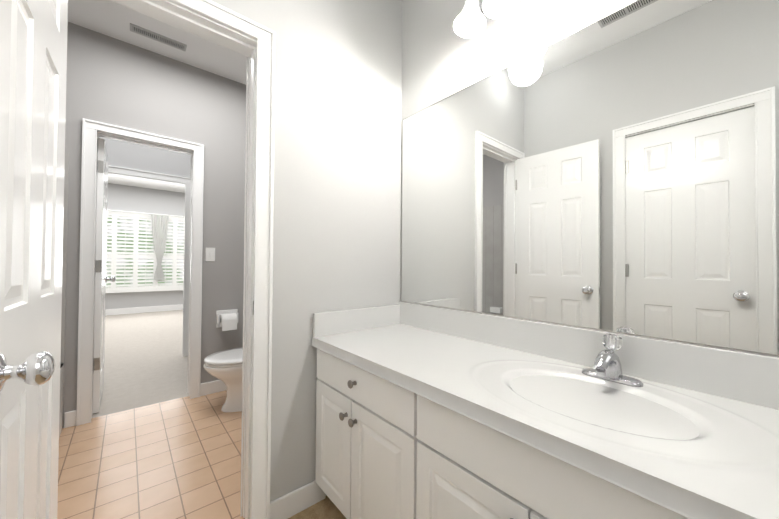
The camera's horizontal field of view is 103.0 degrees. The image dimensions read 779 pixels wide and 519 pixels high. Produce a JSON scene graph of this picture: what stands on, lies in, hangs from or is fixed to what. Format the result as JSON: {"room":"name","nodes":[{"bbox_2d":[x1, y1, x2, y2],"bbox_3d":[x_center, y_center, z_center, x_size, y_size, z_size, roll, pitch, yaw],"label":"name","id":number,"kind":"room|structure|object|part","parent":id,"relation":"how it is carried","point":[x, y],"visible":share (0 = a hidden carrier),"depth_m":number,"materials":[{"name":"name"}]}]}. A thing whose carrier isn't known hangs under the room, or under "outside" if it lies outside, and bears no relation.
{"room":"bathroom","nodes":[
{"label":"bathroom","id":0,"kind":"room"},
{"bbox_2d":[92,310,188,417],"bbox_3d":[-3.702,1.209,4.721,5.700,0.100,5.833,1,-1,-40],"label":"floor","id":1,"kind":"structure","parent":0,"point":[145,362],"depth_m":3.50,"materials":[{"name":"beige carpet"}]},
{"bbox_2d":[98,137,190,177],"bbox_3d":[-1.894,-0.213,4.264,3.570,2.760,0.120,1,-1,-40],"label":"wall","id":2,"kind":"structure","parent":0,"point":[137,156],"depth_m":3.49,"materials":[{"name":"paint"}]},
{"bbox_2d":[108,165,191,356],"bbox_3d":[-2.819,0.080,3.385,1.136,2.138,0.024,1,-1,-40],"label":"door frame","id":3,"kind":"structure","parent":2,"relation":"attached to","point":[145,174],"depth_m":3.70,"materials":[{"name":"white wood"}]},
{"bbox_2d":[105,183,184,308],"bbox_3d":[-5.501,-0.207,6.876,5.700,2.760,0.150,1,-1,-40],"label":"wall","id":4,"kind":"structure","parent":0,"point":[134,199],"depth_m":6.85,"materials":[{"name":"paint"}]},
{"bbox_2d":[105,304,182,315],"bbox_3d":[-5.459,1.107,6.798,5.700,0.130,0.013,1,-1,-40],"label":"baseboard","id":5,"kind":"structure","parent":4,"relation":"attached to","point":[119,311],"depth_m":6.81,"materials":[{"name":"white wood"}]},
{"bbox_2d":[106,209,183,292],"bbox_3d":[-5.364,-0.162,6.829,1.910,1.730,0.100,1,-1,-40],"label":"bedroom window","id":6,"kind":"structure","parent":4,"relation":"in","point":[131,262],"depth_m":6.75,"materials":[{"name":"white"}]},
{"bbox_2d":[107,210,181,279],"bbox_3d":[-5.292,-0.277,6.785,1.900,1.460,0.052,1,-1,-40],"label":"curtain","id":7,"kind":"object","parent":6,"relation":"hanging from","point":[159,227],"visible":0.98,"depth_m":6.92,"materials":[{"name":"fabric"}]},
{"bbox_2d":[57,390,244,518],"bbox_3d":[-1.392,1.189,1.736,2.538,0.100,1.707,1,-1,-40],"label":"floor","id":8,"kind":"structure","parent":0,"point":[179,458],"depth_m":1.73,"materials":[{"name":"beige tile"}]},
{"bbox_2d":[59,363,63,437],"bbox_3d":[-1.983,0.908,1.254,0.755,0.440,1.532,1,-1,-40],"label":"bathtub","id":9,"kind":"object","parent":8,"relation":"on","point":[61,397],"depth_m":2.02,"materials":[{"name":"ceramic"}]},
{"bbox_2d":[203,347,244,411],"bbox_3d":[-1.074,0.775,2.527,0.766,0.752,0.494,1,-1,-40],"label":"toilet","id":10,"kind":"object","parent":8,"relation":"on","point":[225,366],"visible":0.29,"depth_m":2.32,"materials":[{"name":"ceramic"}]},
{"bbox_3d":[-1.171,0.761,2.446,0.504,0.047,0.388,1,-1,-40],"label":"seat","id":11,"kind":"part","parent":10,"relation":"part of","materials":[{"name":"ceramic"}]},
{"bbox_2d":[63,22,247,427],"bbox_3d":[-1.935,-0.237,2.401,2.308,2.760,0.115,1,-1,-40],"label":"wall","id":12,"kind":"structure","parent":0,"point":[222,122],"depth_m":2.50,"materials":[{"name":"paint"}]},
{"bbox_2d":[60,153,68,411],"bbox_3d":[-2.484,0.202,1.849,0.770,1.860,0.012,1,-1,-40],"label":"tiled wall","id":13,"kind":"structure","parent":12,"relation":"attached to","point":[63,314],"depth_m":2.09,"materials":[{"name":"grey paint"}]},
{"bbox_2d":[64,410,76,427],"bbox_3d":[-2.170,1.085,2.109,0.059,0.105,0.013,1,-1,-40],"label":"baseboard","id":14,"kind":"structure","parent":12,"relation":"attached to","point":[69,418],"depth_m":2.10,"materials":[{"name":"white wood"}]},
{"bbox_2d":[93,138,107,412],"bbox_3d":[-2.339,0.114,2.504,0.049,2.030,0.649,1,-1,-40],"label":"door","id":15,"kind":"structure","parent":12,"relation":"in","point":[100,283],"depth_m":2.30,"materials":[{"name":"white wood"}]},
{"bbox_3d":[-2.146,0.040,2.276,0.047,1.550,0.050,1,-1,-40],"label":"far door hinge","id":16,"kind":"part","parent":15,"relation":"part of","materials":[{"name":"white wood"}]},
{"bbox_2d":[105,275,115,282],"bbox_3d":[-2.513,0.171,2.719,0.169,0.066,0.100,1,-1,-40],"label":"door knob","id":17,"kind":"object","parent":15,"relation":"attached to","point":[112,278],"depth_m":2.73,"materials":[{"name":"silver metal"}]},
{"bbox_2d":[76,118,203,425],"bbox_3d":[-1.902,0.086,2.426,0.732,2.116,0.163,1,-1,-40],"label":"door frame","id":18,"kind":"structure","parent":12,"relation":"attached to","point":[90,128],"depth_m":2.24,"materials":[{"name":"white wood"}]},
{"bbox_2d":[205,248,214,260],"bbox_3d":[-1.536,-0.043,2.659,0.072,0.116,0.005,1,-1,-40],"label":"switch plate","id":19,"kind":"object","parent":12,"relation":"attached to","point":[208,250],"visible":1,"depth_m":2.66,"materials":[{"name":"white plastic"}]},
{"bbox_2d":[200,380,226,395],"bbox_3d":[-1.306,1.101,2.841,0.742,0.105,0.013,1,-1,-40],"label":"baseboard","id":20,"kind":"structure","parent":12,"relation":"attached to","point":[211,387],"depth_m":2.65,"materials":[{"name":"white wood"}]},
{"bbox_2d":[216,309,238,330],"bbox_3d":[-1.405,0.526,2.703,0.170,0.165,0.101,1,-1,-40],"label":"toilet paper holder","id":21,"kind":"object","parent":12,"relation":"attached to","point":[226,320],"visible":1,"depth_m":2.68,"materials":[{"name":"paper"}]},
{"bbox_2d":[68,0,248,192],"bbox_3d":[-3.156,-1.654,4.138,5.700,0.100,7.455,1,-1,-40],"label":"ceiling","id":22,"kind":"structure","parent":0,"point":[110,18],"depth_m":2.29,"materials":[{"name":"paint"}]},
{"bbox_2d":[130,23,186,50],"bbox_3d":[-1.679,-1.614,2.260,0.330,0.006,0.085,1,-1,-40],"label":"ceiling vent","id":23,"kind":"object","parent":22,"relation":"in","point":[156,36],"visible":1,"depth_m":2.25,"materials":[{"name":"silver metal"}]},
{"bbox_2d":[212,0,401,501],"bbox_3d":[-0.472,-0.238,1.442,1.553,2.760,0.115,1,-1,-40],"label":"wall","id":24,"kind":"structure","parent":0,"point":[337,168],"depth_m":1.50,"materials":[{"name":"paint"}]},
{"bbox_2d":[0,0,67,518],"bbox_3d":[-0.803,0.103,0.678,0.052,2.030,0.606,1,-1,-40],"label":"door","id":25,"kind":"structure","parent":24,"relation":"in","point":[33,53],"depth_m":0.66,"materials":[{"name":"white wood"}]},
{"bbox_2d":[0,351,54,391],"bbox_3d":[-0.644,0.186,0.479,0.169,0.066,0.100,1,-1,-40],"label":"door knob","id":26,"kind":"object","parent":25,"relation":"attached to","point":[36,369],"depth_m":0.51,"materials":[{"name":"silver metal"}]},
{"bbox_2d":[110,0,275,518],"bbox_3d":[-0.822,0.077,1.143,0.722,2.116,0.163,1,-1,-40],"label":"door frame","id":27,"kind":"structure","parent":24,"relation":"attached to","point":[264,37],"depth_m":1.30,"materials":[{"name":"white wood"}]},
{"bbox_2d":[270,481,325,518],"bbox_3d":[-0.410,1.089,1.402,0.269,0.105,0.013,1,-1,-40],"label":"baseboard","id":28,"kind":"structure","parent":24,"relation":"attached to","point":[294,502],"depth_m":1.39,"materials":[{"name":"white wood"}]},
{"bbox_2d":[313,305,398,336],"bbox_3d":[-0.150,0.311,1.619,0.535,0.113,0.020,1,-1,-40],"label":"backsplash","id":29,"kind":"structure","parent":24,"relation":"attached to","point":[325,324],"depth_m":1.58,"materials":[{"name":"white stone"}]},
{"bbox_2d":[288,496,346,518],"bbox_3d":[0.270,1.184,0.381,1.753,0.100,2.510,1,-1,-40],"label":"floor","id":30,"kind":"structure","parent":0,"point":[326,508],"depth_m":1.40,"materials":[{"name":"beige tile"}]},
{"bbox_2d":[311,341,718,518],"bbox_3d":[0.606,0.770,0.714,0.574,0.741,2.374,1,-1,-40],"label":"bathroom vanity","id":31,"kind":"object","parent":30,"relation":"on","point":[427,412],"depth_m":0.88,"materials":[{"name":"white wood"}]},
{"bbox_3d":[-0.240,0.791,1.330,0.019,0.472,0.290,1,-1,-40],"label":"door","id":32,"kind":"part","parent":31,"relation":"part of","materials":[{"name":"white wood"}]},
{"bbox_3d":[-0.124,0.475,1.201,0.019,0.138,0.640,1,-1,-40],"label":"drawer","id":33,"kind":"part","parent":31,"relation":"part of","materials":[{"name":"white wood"}]},
{"bbox_3d":[-0.031,0.790,1.084,0.019,0.472,0.344,1,-1,-40],"label":"door","id":34,"kind":"part","parent":31,"relation":"part of","materials":[{"name":"white wood"}]},
{"bbox_3d":[0.198,0.788,0.813,0.019,0.472,0.341,1,-1,-40],"label":"door","id":35,"kind":"part","parent":31,"relation":"part of","materials":[{"name":"white wood"}]},
{"bbox_3d":[0.422,0.786,0.548,0.019,0.472,0.341,1,-1,-40],"label":"door","id":36,"kind":"part","parent":31,"relation":"part of","materials":[{"name":"white wood"}]},
{"bbox_2d":[312,325,778,518],"bbox_3d":[0.617,0.386,0.726,0.553,0.028,2.374,1,-1,-40],"label":"countertop","id":37,"kind":"structure","parent":31,"relation":"on","point":[720,459],"depth_m":0.72,"materials":[{"name":"white stone"}]},
{"bbox_2d":[399,301,778,412],"bbox_3d":[0.822,0.302,0.899,0.019,0.127,2.374,1,-1,-40],"label":"backsplash","id":38,"kind":"structure","parent":37,"relation":"on","point":[747,378],"depth_m":0.95,"materials":[{"name":"white stone"}]},
{"bbox_2d":[579,333,646,388],"bbox_3d":[0.643,0.298,0.918,0.138,0.129,0.156,1,-1,-40],"label":"faucet","id":39,"kind":"object","parent":37,"relation":"on","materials":[{"name":"silver metal"}]},
{"bbox_3d":[0.313,0.472,0.685,0.019,0.138,0.688,1,-1,-40],"label":"drawer","id":40,"kind":"part","parent":31,"relation":"part of","materials":[{"name":"white wood"}]},
{"bbox_2d":[454,0,518,37],"bbox_3d":[0.502,-1.105,1.162,0.213,0.270,0.640,1,-1,-40],"label":"vanity light fixture","id":41,"kind":"object","parent":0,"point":[470,21],"visible":1,"depth_m":1.28,"materials":[{"name":"white glass"}]},
{"bbox_2d":[400,0,778,356],"bbox_3d":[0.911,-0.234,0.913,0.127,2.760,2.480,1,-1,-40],"label":"vanity mirror","id":42,"kind":"object","parent":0,"point":[616,171],"depth_m":1.05,"materials":[{"name":"clear glass"}]}
]}

